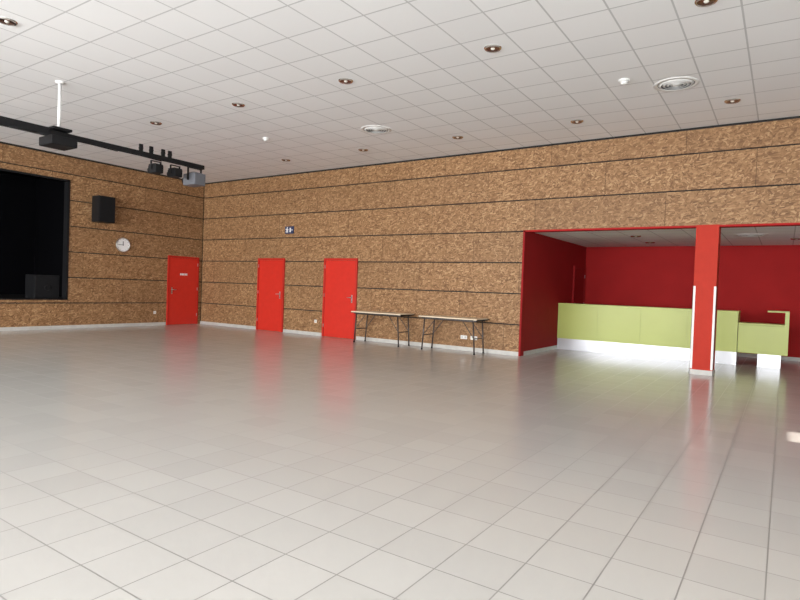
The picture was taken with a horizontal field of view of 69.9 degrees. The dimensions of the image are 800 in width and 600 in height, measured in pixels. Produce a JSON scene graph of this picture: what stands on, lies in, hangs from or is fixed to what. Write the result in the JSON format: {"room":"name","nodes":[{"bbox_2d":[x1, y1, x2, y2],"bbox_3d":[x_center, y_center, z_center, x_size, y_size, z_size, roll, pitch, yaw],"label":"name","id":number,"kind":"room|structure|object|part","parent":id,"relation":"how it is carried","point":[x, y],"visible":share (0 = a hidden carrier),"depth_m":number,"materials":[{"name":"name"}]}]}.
{"room":"community hall","nodes":[
{"label":"community hall","id":0,"kind":"room"},
{"bbox_2d":[0,294,61,297],"bbox_3d":[-12.558,0.266,12.624,3.920,0.740,9.930,3,1,34],"label":"floor","id":1,"kind":"structure","parent":0,"point":[1,295],"depth_m":16.08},
{"bbox_2d":[25,274,59,297],"bbox_3d":[-9.132,-0.332,14.618,0.524,0.620,0.600,3,1,34],"label":"stage monitor speaker","id":2,"kind":"object","parent":1,"relation":"on","point":[36,286],"visible":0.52,"depth_m":14.43},
{"bbox_2d":[35,276,58,297],"bbox_3d":[-8.925,-0.332,14.478,0.024,0.540,0.540,3,1,34],"label":"grille","id":3,"kind":"object","parent":2,"relation":"attached to","point":[45,286],"depth_m":14.47,"materials":[{"name":"black fabric"}]},
{"bbox_2d":[0,172,64,296],"bbox_3d":[-12.537,-1.579,12.616,4.010,4.430,10.130,3,1,34],"label":"wall","id":4,"kind":"structure","parent":0,"point":[31,208],"depth_m":17.33,"materials":[{"name":"black"}]},
{"bbox_2d":[0,141,204,326],"bbox_3d":[-11.703,-1.547,10.084,0.180,4.530,19.660,3,1,34],"label":"wall","id":5,"kind":"structure","parent":0,"point":[160,217],"depth_m":15.70,"materials":[{"name":"brown wood"}]},
{"bbox_2d":[0,168,70,299],"bbox_3d":[-10.781,-1.552,11.435,0.200,3.070,7.930,3,1,34],"label":"frame","id":6,"kind":"object","parent":5,"relation":"attached to","point":[67,182],"visible":1,"depth_m":14.65,"materials":[{"name":"black paint"}]},
{"bbox_2d":[0,322,165,330],"bbox_3d":[-12.094,0.676,9.496,0.012,0.085,18.260,3,1,34],"label":"baseboard","id":7,"kind":"structure","parent":5,"relation":"attached to","point":[153,323],"depth_m":14.94,"materials":[{"name":"tile"}]},
{"bbox_2d":[92,195,115,223],"bbox_3d":[-7.866,-2.389,15.135,0.475,0.680,0.440,3,1,34],"label":"wall speaker","id":8,"kind":"object","parent":5,"relation":"attached to","point":[103,207],"visible":1,"depth_m":14.96,"materials":[{"name":"black paint"}]},
{"bbox_2d":[99,196,114,221],"bbox_3d":[-7.676,-2.380,15.007,0.015,0.640,0.400,3,1,34],"label":"grille","id":9,"kind":"object","parent":8,"relation":"attached to","point":[106,204],"depth_m":14.99,"materials":[{"name":"black fabric"}]},
{"bbox_2d":[116,238,129,251],"bbox_3d":[-7.680,-1.527,15.863,0.045,0.400,0.400,3,1,34],"label":"wall clock","id":10,"kind":"object","parent":5,"relation":"attached to","point":[122,244],"visible":1,"depth_m":15.85,"materials":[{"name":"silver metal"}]},
{"bbox_2d":[166,255,198,324],"bbox_3d":[-6.620,-0.291,17.489,0.089,2.080,1.080,3,1,34],"label":"door","id":11,"kind":"structure","parent":5,"relation":"in","point":[182,273],"depth_m":17.47,"materials":[{"name":"red wood"}]},
{"bbox_2d":[0,324,799,599],"bbox_3d":[-2.501,1.186,6.500,19.700,0.120,24.400,3,1,34],"label":"floor","id":12,"kind":"structure","parent":0,"point":[179,461],"depth_m":4.20,"materials":[{"name":"tile"}]},
{"bbox_2d":[351,311,413,346],"bbox_3d":[-0.442,0.673,13.681,1.452,0.755,0.586,3,1,34],"label":"folding table","id":13,"kind":"object","parent":12,"relation":"on","point":[374,313],"visible":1,"depth_m":13.51,"materials":[{"name":"beige laminate"}]},
{"bbox_3d":[-1.083,0.664,13.852,0.086,0.721,0.040,3,1,34],"label":"leg","id":14,"kind":"part","parent":13,"relation":"part of","materials":[{"name":"grey metal"}]},
{"bbox_3d":[-0.838,0.665,14.217,0.086,0.721,0.040,3,1,34],"label":"leg","id":15,"kind":"part","parent":13,"relation":"part of","materials":[{"name":"grey metal"}]},
{"bbox_3d":[-0.428,0.341,13.677,1.340,0.030,0.460,3,1,34],"label":"frame","id":16,"kind":"part","parent":13,"relation":"part of","materials":[{"name":"grey metal"}]},
{"bbox_3d":[-0.044,0.716,13.152,0.086,0.721,0.040,3,1,34],"label":"leg","id":17,"kind":"part","parent":13,"relation":"part of","materials":[{"name":"grey metal"}]},
{"bbox_3d":[0.202,0.717,13.517,0.086,0.721,0.040,3,1,34],"label":"leg","id":18,"kind":"part","parent":13,"relation":"part of","materials":[{"name":"grey metal"}]},
{"bbox_2d":[418,315,488,354],"bbox_3d":[1.158,0.753,12.605,1.452,0.755,0.586,3,1,34],"label":"folding table","id":19,"kind":"object","parent":12,"relation":"on","point":[434,317],"visible":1,"depth_m":12.43,"materials":[{"name":"beige laminate"}]},
{"bbox_3d":[0.517,0.744,12.775,0.086,0.721,0.040,3,1,34],"label":"leg","id":20,"kind":"part","parent":19,"relation":"part of","materials":[{"name":"grey metal"}]},
{"bbox_3d":[0.762,0.745,13.140,0.086,0.721,0.040,3,1,34],"label":"leg","id":21,"kind":"part","parent":19,"relation":"part of","materials":[{"name":"grey metal"}]},
{"bbox_3d":[1.172,0.421,12.601,1.340,0.030,0.460,3,1,34],"label":"frame","id":22,"kind":"part","parent":19,"relation":"part of","materials":[{"name":"beige wood"}]},
{"bbox_3d":[1.556,0.796,12.075,0.086,0.721,0.040,3,1,34],"label":"leg","id":23,"kind":"part","parent":19,"relation":"part of","materials":[{"name":"grey metal"}]},
{"bbox_3d":[1.802,0.797,12.441,0.086,0.721,0.040,3,1,34],"label":"leg","id":24,"kind":"part","parent":19,"relation":"part of","materials":[{"name":"grey metal"}]},
{"bbox_2d":[557,303,740,364],"bbox_3d":[5.614,0.716,13.215,3.817,1.125,0.640,3,1,34],"label":"counter","id":25,"kind":"object","parent":12,"relation":"on","point":[656,332],"depth_m":13.00,"materials":[{"name":"laminate"}]},
{"bbox_2d":[558,303,740,312],"bbox_3d":[5.633,0.172,13.204,3.817,0.035,0.640,3,1,34],"label":"countertop","id":26,"kind":"structure","parent":25,"relation":"on","point":[732,311],"depth_m":13.03,"materials":[{"name":"laminate"}]},
{"bbox_2d":[689,224,720,375],"bbox_3d":[5.510,-0.001,10.321,0.384,2.670,0.382,3,1,34],"label":"pillar","id":27,"kind":"structure","parent":12,"relation":"on","point":[708,237],"depth_m":10.17,"materials":[{"name":"red paint"}]},
{"bbox_3d":[5.463,1.291,10.348,0.384,0.085,0.382,3,1,34],"label":"skirting","id":28,"kind":"part","parent":27,"relation":"part of","materials":[{"name":"tile"}]},
{"bbox_2d":[737,310,789,368],"bbox_3d":[7.582,0.796,11.945,0.870,1.160,0.710,3,1,34],"label":"counter","id":29,"kind":"object","parent":12,"relation":"on","point":[769,341],"depth_m":11.64,"materials":[{"name":"laminate"}]},
{"bbox_2d":[738,322,784,326],"bbox_3d":[7.535,0.510,11.917,0.800,0.050,0.610,3,1,34],"label":"countertop","id":30,"kind":"structure","parent":29,"relation":"on","point":[740,323],"depth_m":11.71,"materials":[{"name":"yellow"}]},
{"bbox_2d":[768,310,789,312],"bbox_3d":[7.810,0.242,11.793,0.370,0.030,0.710,3,1,34],"label":"shelf","id":31,"kind":"object","parent":29,"relation":"attached to","point":[768,310],"depth_m":11.51,"materials":[{"name":"laminate"}]},
{"bbox_3d":[7.918,0.693,11.719,0.070,0.860,0.710,3,1,34],"label":"panel","id":32,"kind":"part","parent":29,"relation":"part of","materials":[{"name":"laminate"}]},
{"bbox_2d":[0,0,799,182],"bbox_3d":[-3.591,-3.366,4.543,19.300,0.120,19.510,3,1,34],"label":"ceiling","id":33,"kind":"structure","parent":0,"point":[421,70],"depth_m":8.20,"materials":[{"name":"tile"}]},
{"bbox_2d":[0,17,17,25],"bbox_3d":[-4.791,-3.388,6.971,0.224,0.024,0.224,3,1,34],"label":"recessed light","id":34,"kind":"object","parent":33,"relation":"in","point":[6,21],"visible":1,"depth_m":6.97,"materials":[{"name":"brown metal"}]},
{"bbox_2d":[39,80,77,150],"bbox_3d":[-5.451,-2.953,9.125,0.462,1.030,0.400,3,1,34],"label":"ceiling projector","id":35,"kind":"object","parent":33,"relation":"hanging from","point":[53,141],"visible":0.93,"depth_m":9.06,"materials":[{"name":"white paint"}]},
{"bbox_2d":[0,116,204,169],"bbox_3d":[-5.364,-3.014,9.193,0.122,0.904,5.250,3,1,34],"label":"bar","id":36,"kind":"object","parent":33,"relation":"hanging from","point":[4,121],"visible":0.97,"depth_m":9.59,"materials":[{"name":"black paint"}]},
{"bbox_2d":[147,160,162,174],"bbox_3d":[-4.521,-2.443,10.547,0.304,0.225,0.202,3,1,34],"label":"spotlight","id":37,"kind":"object","parent":36,"relation":"hanging from","point":[154,168],"visible":1,"depth_m":10.46,"materials":[{"name":"black paint"}]},
{"bbox_2d":[167,164,181,177],"bbox_3d":[-4.298,-2.442,10.879,0.304,0.225,0.202,3,1,34],"label":"spotlight","id":38,"kind":"object","parent":36,"relation":"hanging from","point":[174,172],"visible":1,"depth_m":10.79,"materials":[{"name":"black paint"}]},
{"bbox_2d":[182,167,205,186],"bbox_3d":[-4.073,-2.414,11.245,0.466,0.345,0.310,3,1,34],"label":"spotlight","id":39,"kind":"object","parent":36,"relation":"hanging from","point":[191,179],"visible":1,"depth_m":11.12,"materials":[{"name":"grey metal"}]},
{"bbox_2d":[150,121,161,124],"bbox_3d":[-4.809,-3.478,11.275,0.224,0.024,0.224,3,1,34],"label":"recessed light","id":40,"kind":"object","parent":33,"relation":"in","point":[151,122],"visible":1,"depth_m":11.26,"materials":[{"name":"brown metal"}]},
{"bbox_2d":[232,103,244,106],"bbox_3d":[-2.803,-3.378,9.925,0.224,0.024,0.224,3,1,34],"label":"recessed light","id":41,"kind":"object","parent":33,"relation":"in","point":[233,104],"visible":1,"depth_m":9.91,"materials":[{"name":"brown metal"}]},
{"bbox_2d":[338,78,352,83],"bbox_3d":[-0.814,-3.278,8.586,0.224,0.024,0.224,3,1,34],"label":"recessed light","id":42,"kind":"object","parent":33,"relation":"in","point":[342,80],"visible":1,"depth_m":8.57,"materials":[{"name":"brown metal"}]},
{"bbox_2d":[361,125,390,133],"bbox_3d":[-0.469,-3.321,11.175,0.600,0.022,0.600,3,1,34],"label":"ceiling vent","id":43,"kind":"object","parent":33,"relation":"in","point":[374,129],"visible":1,"depth_m":11.12,"materials":[{"name":"white plastic"}]},
{"bbox_2d":[452,136,462,138],"bbox_3d":[1.162,-3.268,11.523,0.224,0.024,0.224,3,1,34],"label":"recessed light","id":44,"kind":"object","parent":33,"relation":"in","point":[453,137],"visible":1,"depth_m":11.51,"materials":[{"name":"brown metal"}]},
{"bbox_2d":[484,44,501,52],"bbox_3d":[1.175,-3.179,7.247,0.224,0.024,0.224,3,1,34],"label":"recessed light","id":45,"kind":"object","parent":33,"relation":"in","point":[492,48],"visible":1,"depth_m":7.23,"materials":[{"name":"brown metal"}]},
{"bbox_2d":[571,120,582,123],"bbox_3d":[3.151,-3.168,10.184,0.224,0.024,0.224,3,1,34],"label":"recessed light","id":46,"kind":"object","parent":33,"relation":"in","point":[572,121],"visible":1,"depth_m":10.17,"materials":[{"name":"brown metal"}]},
{"bbox_2d":[618,78,629,84],"bbox_3d":[3.194,-3.103,8.155,0.150,0.068,0.150,3,1,34],"label":"smoke detector","id":47,"kind":"object","parent":33,"relation":"attached to","point":[624,81],"visible":1,"depth_m":8.11,"materials":[{"name":"white plastic"}]},
{"bbox_2d":[653,76,698,91],"bbox_3d":[3.977,-3.099,8.243,0.600,0.022,0.600,3,1,34],"label":"ceiling vent","id":48,"kind":"object","parent":33,"relation":"in","point":[681,83],"visible":1,"depth_m":8.21,"materials":[{"name":"white plastic"}]},
{"bbox_2d":[694,0,717,6],"bbox_3d":[3.165,-3.079,5.909,0.224,0.024,0.224,3,1,34],"label":"recessed light","id":49,"kind":"object","parent":33,"relation":"in","point":[700,3],"visible":1,"depth_m":5.93,"materials":[{"name":"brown metal"}]},
{"bbox_2d":[724,98,740,103],"bbox_3d":[5.141,-3.069,8.846,0.224,0.024,0.224,3,1,34],"label":"recessed light","id":50,"kind":"object","parent":33,"relation":"in","point":[734,100],"visible":1,"depth_m":8.83,"materials":[{"name":"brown metal"}]},
{"bbox_2d":[201,116,799,351],"bbox_3d":[1.806,-1.065,12.733,19.300,4.430,0.180,3,1,34],"label":"wall","id":51,"kind":"structure","parent":0,"point":[443,235],"depth_m":12.90,"materials":[{"name":"brown wood"}]},
{"bbox_2d":[256,258,284,331],"bbox_3d":[-3.708,-0.156,16.278,1.070,2.070,0.089,3,1,34],"label":"door","id":52,"kind":"structure","parent":51,"relation":"in","point":[271,271],"depth_m":16.28,"materials":[{"name":"red wood"}]},
{"bbox_2d":[285,226,293,233],"bbox_3d":[-3.071,-1.942,15.889,0.320,0.200,0.033,3,1,34],"label":"restroom sign","id":53,"kind":"object","parent":51,"relation":"attached to","point":[290,229],"visible":1,"depth_m":15.87,"materials":[{"name":"blue"}]},
{"bbox_2d":[321,258,357,338],"bbox_3d":[-1.586,-0.050,14.850,1.120,2.070,0.089,3,1,34],"label":"door","id":54,"kind":"structure","parent":51,"relation":"in","point":[340,277],"depth_m":14.85,"materials":[{"name":"red wood"}]},
{"bbox_2d":[200,321,517,355],"bbox_3d":[-1.902,0.927,15.105,10.648,0.085,0.012,3,1,34],"label":"baseboard","id":55,"kind":"structure","parent":51,"relation":"attached to","point":[512,353],"depth_m":13.86,"materials":[{"name":"tile"}]},
{"bbox_2d":[518,222,799,355],"bbox_3d":[6.189,0.038,9.774,8.640,2.665,0.192,3,1,34],"label":"trim","id":56,"kind":"structure","parent":51,"relation":"attached to","point":[525,232],"depth_m":11.85,"materials":[{"name":"red paint"}]},
{"bbox_2d":[524,345,799,360],"bbox_3d":[7.420,1.334,11.672,8.610,0.085,4.340,3,1,34],"label":"baseboard","id":57,"kind":"structure","parent":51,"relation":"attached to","point":[555,346],"depth_m":13.27,"materials":[{"name":"tile"}]},
{"bbox_2d":[524,233,585,350],"bbox_3d":[3.838,-0.189,14.088,0.150,2.770,4.340,3,1,34],"label":"wall","id":58,"kind":"structure","parent":0,"point":[551,261],"depth_m":13.33,"materials":[{"name":"red paint"}]},
{"bbox_2d":[572,266,585,303],"bbox_3d":[4.784,0.155,15.306,0.089,2.100,0.950,3,1,34],"label":"door","id":59,"kind":"structure","parent":58,"relation":"in","point":[578,289],"depth_m":15.27,"materials":[{"name":"red wood"}]},
{"bbox_2d":[537,226,799,246],"bbox_3d":[7.516,-1.341,11.617,8.610,0.100,4.340,3,1,34],"label":"ceiling","id":60,"kind":"structure","parent":0,"point":[778,235],"depth_m":12.52,"materials":[{"name":"tile"}]},
{"bbox_2d":[734,233,768,236],"bbox_3d":[7.013,-1.295,11.437,0.600,0.022,0.600,3,1,34],"label":"ceiling vent","id":61,"kind":"object","parent":60,"relation":"in","point":[742,234],"visible":1,"depth_m":11.37,"materials":[{"name":"white plastic"}]},
{"bbox_2d":[584,245,799,357],"bbox_3d":[8.722,-0.001,13.507,8.910,2.770,0.150,3,1,34],"label":"wall","id":62,"kind":"structure","parent":0,"point":[754,280],"depth_m":14.35,"materials":[{"name":"red paint"}]}
]}

